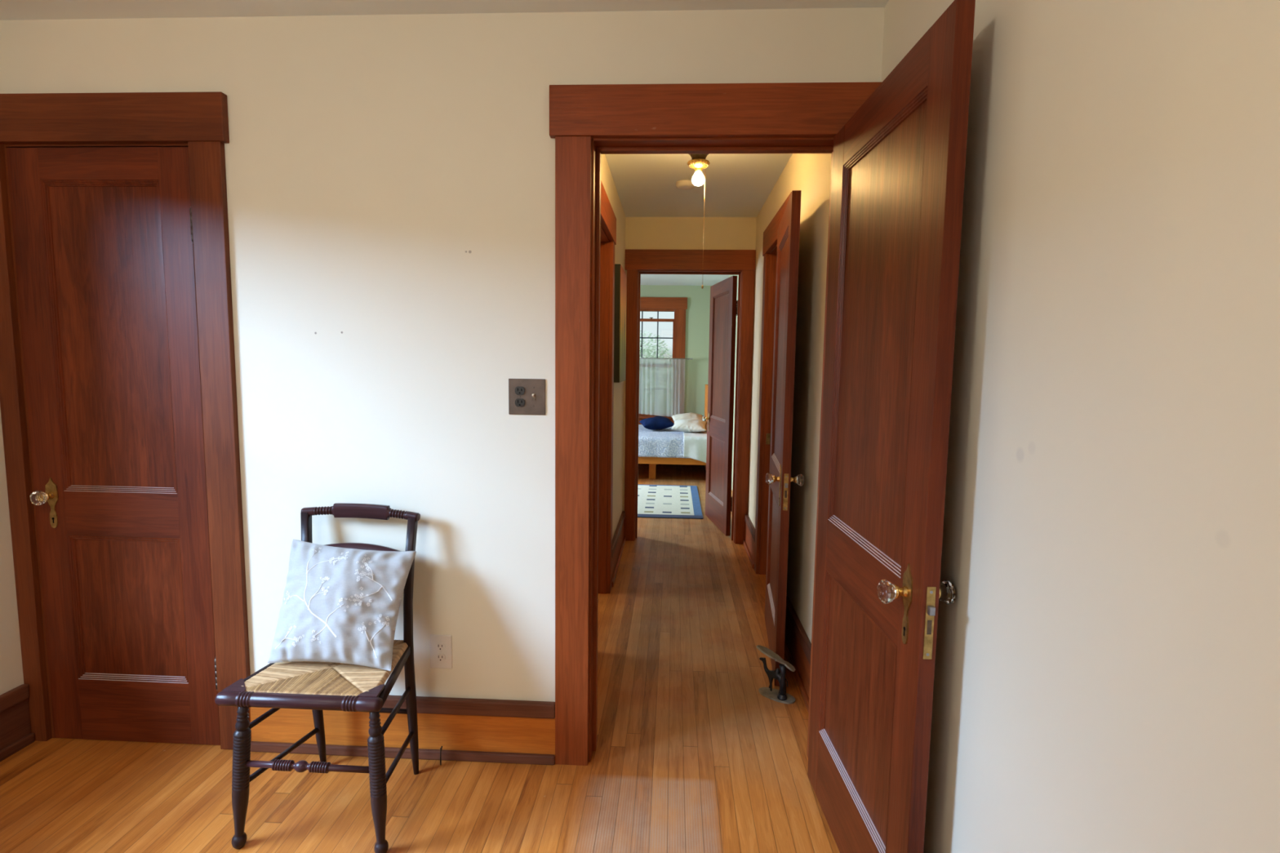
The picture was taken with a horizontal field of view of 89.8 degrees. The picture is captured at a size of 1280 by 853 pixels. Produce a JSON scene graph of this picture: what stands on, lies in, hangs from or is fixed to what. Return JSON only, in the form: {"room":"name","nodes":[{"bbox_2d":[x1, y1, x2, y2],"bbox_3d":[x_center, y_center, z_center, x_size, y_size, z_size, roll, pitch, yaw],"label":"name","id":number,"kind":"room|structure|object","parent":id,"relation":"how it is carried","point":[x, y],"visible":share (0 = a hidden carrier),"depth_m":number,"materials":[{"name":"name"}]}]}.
{"room":"bedroom","nodes":[
{"label":"bedroom","id":0,"kind":"room"},
{"bbox_2d":[0,407,23,694],"bbox_3d":[-2.331,0.095,0.256,0.130,2.440,3.906,1,6,3],"label":"wall","id":1,"kind":"structure","parent":0,"point":[11,677],"depth_m":2.21,"materials":[{"name":"beige paint"}]},
{"bbox_2d":[0,684,35,761],"bbox_3d":[-2.263,1.198,0.414,0.030,0.215,3.752,1,6,3],"label":"baseboard","id":2,"kind":"structure","parent":1,"relation":"attached to","point":[15,734],"depth_m":2.22,"materials":[{"name":"brown wood"}]},
{"bbox_2d":[0,463,839,852],"bbox_3d":[-0.078,1.061,3.781,5.700,0.120,11.100,1,6,3],"label":"floor","id":3,"kind":"structure","parent":0,"point":[690,756],"depth_m":2.10,"materials":[{"name":"brown wood"}]},
{"bbox_2d":[214,502,420,852],"bbox_3d":[-0.916,0.721,1.947,0.464,0.898,0.437,1,6,3],"label":"chair","id":4,"kind":"object","parent":3,"relation":"on","point":[317,686],"visible":0.7,"depth_m":1.80,"materials":[{"name":"brown wood"}]},
{"bbox_2d":[267,538,416,671],"bbox_3d":[-0.923,0.539,1.963,0.417,0.324,0.231,1,6,3],"label":"throw pillow","id":5,"kind":"object","parent":4,"relation":"on","point":[340,605],"visible":1,"depth_m":1.91,"materials":[{"name":"grey fabric"}]},
{"bbox_2d":[440,746,442,765],"bbox_3d":[-0.677,1.119,2.187,0.008,0.063,0.014,1,6,3],"label":"stub","id":6,"kind":"object","parent":3,"relation":"on","point":[441,748],"visible":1,"depth_m":2.18,"materials":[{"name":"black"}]},
{"bbox_2d":[637,484,702,519],"bbox_3d":[-0.218,0.726,6.483,1.634,0.010,1.520,1,6,3],"label":"area rug","id":7,"kind":"object","parent":3,"relation":"on","point":[658,501],"visible":0.44,"depth_m":6.33,"materials":[{"name":"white fabric"}]},
{"bbox_2d":[638,384,707,479],"bbox_3d":[-0.125,0.018,8.159,2.025,1.090,1.480,1,6,3],"label":"platform bed","id":8,"kind":"object","parent":3,"relation":"on","point":[652,461],"visible":0.12,"depth_m":7.44,"materials":[{"name":"orange wood"}]},
{"bbox_2d":[638,424,687,457],"bbox_3d":[-0.139,0.160,8.140,1.945,0.240,1.507,1,6,3],"label":"quilt","id":9,"kind":"object","parent":8,"relation":"on","point":[667,442],"visible":0.2,"depth_m":7.39,"materials":[{"name":"white fabric"}]},
{"bbox_2d":[639,416,674,430],"bbox_3d":[0.213,-0.045,8.135,0.401,0.169,0.379,0,6,-9],"label":"cushion","id":10,"kind":"object","parent":9,"relation":"on","point":[656,423],"visible":0.99,"depth_m":7.99,"materials":[{"name":"blue fabric"}]},
{"bbox_2d":[671,412,702,421],"bbox_3d":[0.634,-0.086,8.431,0.420,0.188,0.434,1,6,-1],"label":"bed pillow","id":11,"kind":"object","parent":9,"relation":"on","point":[686,415],"visible":0.41,"depth_m":8.36,"materials":[{"name":"beige fabric"}]},
{"bbox_2d":[683,430,706,462],"bbox_3d":[0.670,0.230,7.779,0.299,0.319,0.913,1,6,3],"label":"sheet","id":12,"kind":"object","parent":9,"relation":"on","point":[695,444],"visible":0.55,"depth_m":7.34,"materials":[{"name":"white fabric"}]},
{"bbox_2d":[671,418,706,432],"bbox_3d":[0.610,-0.014,7.875,0.420,0.154,0.458,2,6,8],"label":"bed pillow","id":13,"kind":"object","parent":12,"relation":"on","point":[691,425],"visible":1,"depth_m":7.71,"materials":[{"name":"grey fabric"}]},
{"bbox_2d":[758,657,795,703],"bbox_3d":[0.565,1.049,2.665,0.170,0.141,0.080,5,7,39],"label":"figurine","id":14,"kind":"object","parent":3,"relation":"on","point":[771,693],"visible":0.84,"depth_m":2.67,"materials":[{"name":"grey metal"}]},
{"bbox_2d":[755,644,795,700],"bbox_3d":[0.555,1.008,2.636,0.161,0.214,0.060,2,6,11],"label":"stand","id":15,"kind":"object","parent":14,"relation":"on","point":[781,695],"visible":1,"depth_m":2.63,"materials":[{"name":"black metal"}]},
{"bbox_2d":[0,7,884,702],"bbox_3d":[-0.735,-0.072,2.154,3.172,2.440,0.065,1,6,3],"label":"wall","id":16,"kind":"structure","parent":0,"point":[390,179],"depth_m":2.08,"materials":[{"name":"beige paint"}]},
{"bbox_2d":[6,146,220,745],"bbox_3d":[-1.776,0.109,2.176,0.629,2.041,0.096,1,6,3],"label":"door","id":17,"kind":"structure","parent":16,"relation":"in","point":[103,236],"depth_m":2.19,"materials":[{"name":"brown wood"}]},
{"bbox_2d":[0,91,250,750],"bbox_3d":[-1.746,0.025,2.235,0.833,2.204,0.158,1,6,3],"label":"trim","id":18,"kind":"structure","parent":16,"relation":"attached to","point":[198,122],"depth_m":2.13,"materials":[{"name":"brown wood"}]},
{"bbox_2d":[248,695,555,765],"bbox_3d":[-0.826,1.038,2.220,1.077,0.215,0.030,1,6,3],"label":"baseboard","id":19,"kind":"structure","parent":16,"relation":"attached to","point":[466,729],"depth_m":2.21,"materials":[{"name":"brown wood"}]},
{"bbox_2d":[429,634,452,668],"bbox_3d":[-0.681,0.770,2.196,0.076,0.119,0.009,1,6,3],"label":"wall outlet","id":20,"kind":"object","parent":16,"relation":"attached to","point":[441,646],"visible":1,"depth_m":2.19,"materials":[{"name":"white plastic"}]},
{"bbox_2d":[435,642,445,662],"bbox_3d":[-0.681,0.770,2.194,0.033,0.066,0.004,1,6,3],"label":"receptacle","id":21,"kind":"object","parent":20,"relation":"attached to","point":[440,646],"depth_m":2.19,"materials":[{"name":"white plastic"}]},
{"bbox_2d":[508,378,545,414],"bbox_3d":[-0.369,-0.097,2.090,0.121,0.117,0.018,1,6,3],"label":"switch plate","id":22,"kind":"object","parent":16,"relation":"attached to","point":[526,396],"visible":1,"depth_m":2.09,"materials":[{"name":"brown metal"}]},
{"bbox_2d":[515,386,524,406],"bbox_3d":[-0.391,-0.097,2.094,0.033,0.066,0.004,1,6,3],"label":"receptacle","id":23,"kind":"object","parent":22,"relation":"attached to","point":[519,390],"depth_m":2.09,"materials":[{"name":"black plastic"}]},
{"bbox_2d":[549,81,882,765],"bbox_3d":[0.214,0.054,2.135,1.009,2.216,0.158,1,6,3],"label":"trim","id":24,"kind":"structure","parent":16,"relation":"attached to","point":[587,122],"depth_m":2.04,"materials":[{"name":"brown wood"}]},
{"bbox_2d":[807,0,975,852],"bbox_3d":[0.591,0.181,1.667,0.158,2.043,0.771,1,6,0],"label":"door","id":25,"kind":"structure","parent":16,"relation":"in","point":[899,162],"depth_m":1.51,"materials":[{"name":"brown wood"}]},
{"bbox_2d":[0,0,888,285],"bbox_3d":[-0.044,-1.486,3.529,5.700,0.120,11.100,1,6,3],"label":"ceiling","id":26,"kind":"structure","parent":0,"point":[737,184],"depth_m":2.02,"materials":[{"name":"white paint"}]},
{"bbox_2d":[675,179,696,189],"bbox_3d":[0.275,-1.435,3.829,0.123,0.032,0.123,1,6,3],"label":"smoke detector","id":27,"kind":"object","parent":26,"relation":"attached to","point":[685,184],"visible":0.9,"depth_m":3.79,"materials":[{"name":"white plastic"}]},
{"bbox_2d":[687,153,710,288],"bbox_3d":[0.269,-1.009,3.006,0.175,0.718,0.175,1,6,3],"label":"ceiling light","id":28,"kind":"object","parent":26,"relation":"hanging from","point":[698,162],"visible":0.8,"depth_m":2.97,"materials":[{"name":"brown metal"}]},
{"bbox_2d":[600,154,625,538],"bbox_3d":[-0.257,-0.205,3.551,0.130,2.440,2.658,1,6,3],"label":"wall","id":29,"kind":"structure","parent":0,"point":[606,179],"depth_m":4.32,"materials":[{"name":"paint"}]},
{"bbox_2d":[598,180,616,594],"bbox_3d":[-0.256,-0.064,3.338,0.158,2.201,1.014,1,6,3],"label":"trim","id":30,"kind":"structure","parent":29,"relation":"attached to","point":[608,219],"depth_m":3.71,"materials":[{"name":"brown wood"}]},
{"bbox_2d":[611,511,626,586],"bbox_3d":[-0.150,0.817,4.437,0.030,0.235,1.039,1,6,3],"label":"baseboard","id":31,"kind":"structure","parent":29,"relation":"attached to","point":[618,540],"depth_m":4.38,"materials":[{"name":"brown wood"}]},
{"bbox_2d":[613,263,626,382],"bbox_3d":[-0.129,-0.659,4.218,0.040,0.725,0.500,1,6,3],"label":"canvas painting","id":32,"kind":"object","parent":29,"relation":"attached to","point":[620,277],"visible":0.85,"depth_m":4.00,"materials":[{"name":"black"}]},
{"bbox_2d":[640,284,711,416],"bbox_3d":[-0.650,-0.764,9.130,3.810,2.440,0.130,1,6,3],"label":"wall","id":33,"kind":"structure","parent":0,"point":[697,313],"depth_m":8.94,"materials":[{"name":"green paint"}]},
{"bbox_2d":[638,297,687,424],"bbox_3d":[0.025,-0.916,9.050,1.260,1.775,0.190,1,6,3],"label":"window","id":34,"kind":"structure","parent":33,"relation":"in","point":[678,305],"depth_m":8.92,"materials":[{"name":"brown wood"}]},
{"bbox_2d":[639,357,693,416],"bbox_3d":[0.022,-0.554,8.984,1.407,0.819,0.133,1,6,3],"label":"cafe curtain","id":35,"kind":"object","parent":33,"relation":"hanging from","point":[661,380],"visible":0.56,"depth_m":8.92,"materials":[{"name":"white fabric"}]},
{"bbox_2d":[622,217,756,532],"bbox_3d":[0.004,-0.335,4.892,5.300,2.440,0.060,1,6,3],"label":"wall","id":36,"kind":"structure","parent":0,"point":[641,233],"depth_m":4.74,"materials":[{"name":"paint"}]},
{"bbox_2d":[623,248,755,543],"bbox_3d":[0.357,-0.211,4.901,0.958,2.202,0.148,1,6,3],"label":"trim","id":37,"kind":"structure","parent":36,"relation":"attached to","point":[741,263],"depth_m":4.81,"materials":[{"name":"brown wood"}]},
{"bbox_2d":[702,275,737,536],"bbox_3d":[0.665,-0.177,5.353,0.158,2.028,0.748,0,6,-8],"label":"door","id":38,"kind":"structure","parent":36,"relation":"in","point":[723,294],"depth_m":5.27,"materials":[{"name":"brown wood"}]},
{"bbox_2d":[728,275,738,489],"bbox_3d":[1.088,-0.525,6.952,0.130,2.440,4.066,1,6,3],"label":"wall","id":39,"kind":"structure","parent":0,"point":[730,275],"depth_m":6.91,"materials":[{"name":"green paint"}]},
{"bbox_2d":[747,0,1279,852],"bbox_3d":[0.740,0.013,1.489,0.157,2.440,6.694,1,6,3],"label":"wall","id":40,"kind":"structure","parent":0,"point":[1107,675],"depth_m":0.91,"materials":[{"name":"paint"}]},
{"bbox_2d":[742,514,755,568],"bbox_3d":[0.789,0.812,4.606,0.030,0.235,0.604,1,6,3],"label":"baseboard","id":41,"kind":"structure","parent":40,"relation":"attached to","point":[749,542],"depth_m":4.58,"materials":[{"name":"brown wood"}]},
{"bbox_2d":[754,191,791,574],"bbox_3d":[0.828,-0.093,3.731,0.158,2.211,0.984,1,6,3],"label":"trim","id":42,"kind":"structure","parent":40,"relation":"attached to","point":[769,249],"depth_m":4.10,"materials":[{"name":"brown wood"}]},
{"bbox_2d":[764,190,804,686],"bbox_3d":[0.652,0.051,2.993,0.158,2.040,0.769,2,6,8],"label":"door","id":43,"kind":"structure","parent":40,"relation":"in","point":[779,479],"depth_m":2.71,"materials":[{"name":"brown wood"}]},
{"bbox_2d":[784,593,811,711],"bbox_3d":[0.696,0.988,2.823,0.030,0.235,1.076,1,6,3],"label":"baseboard","id":44,"kind":"structure","parent":40,"relation":"attached to","point":[797,646],"depth_m":2.80,"materials":[{"name":"brown wood"}]},
{"label":"outside","id":45,"kind":"structure","parent":0,"visible":0},
{"bbox_3d":[1.784,-1.440,34.680,60.000,0.200,50.600,1,6,3],"label":"ground","id":46,"kind":"structure","parent":45,"visible":0},
{"bbox_2d":[639,330,672,358],"bbox_3d":[-0.084,-0.929,15.007,1.961,2.630,2.466,1,6,3],"label":"leafy tree","id":47,"kind":"object","parent":46,"relation":"on","point":[648,352],"visible":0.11,"depth_m":14.71,"materials":[{"name":"green plant"}]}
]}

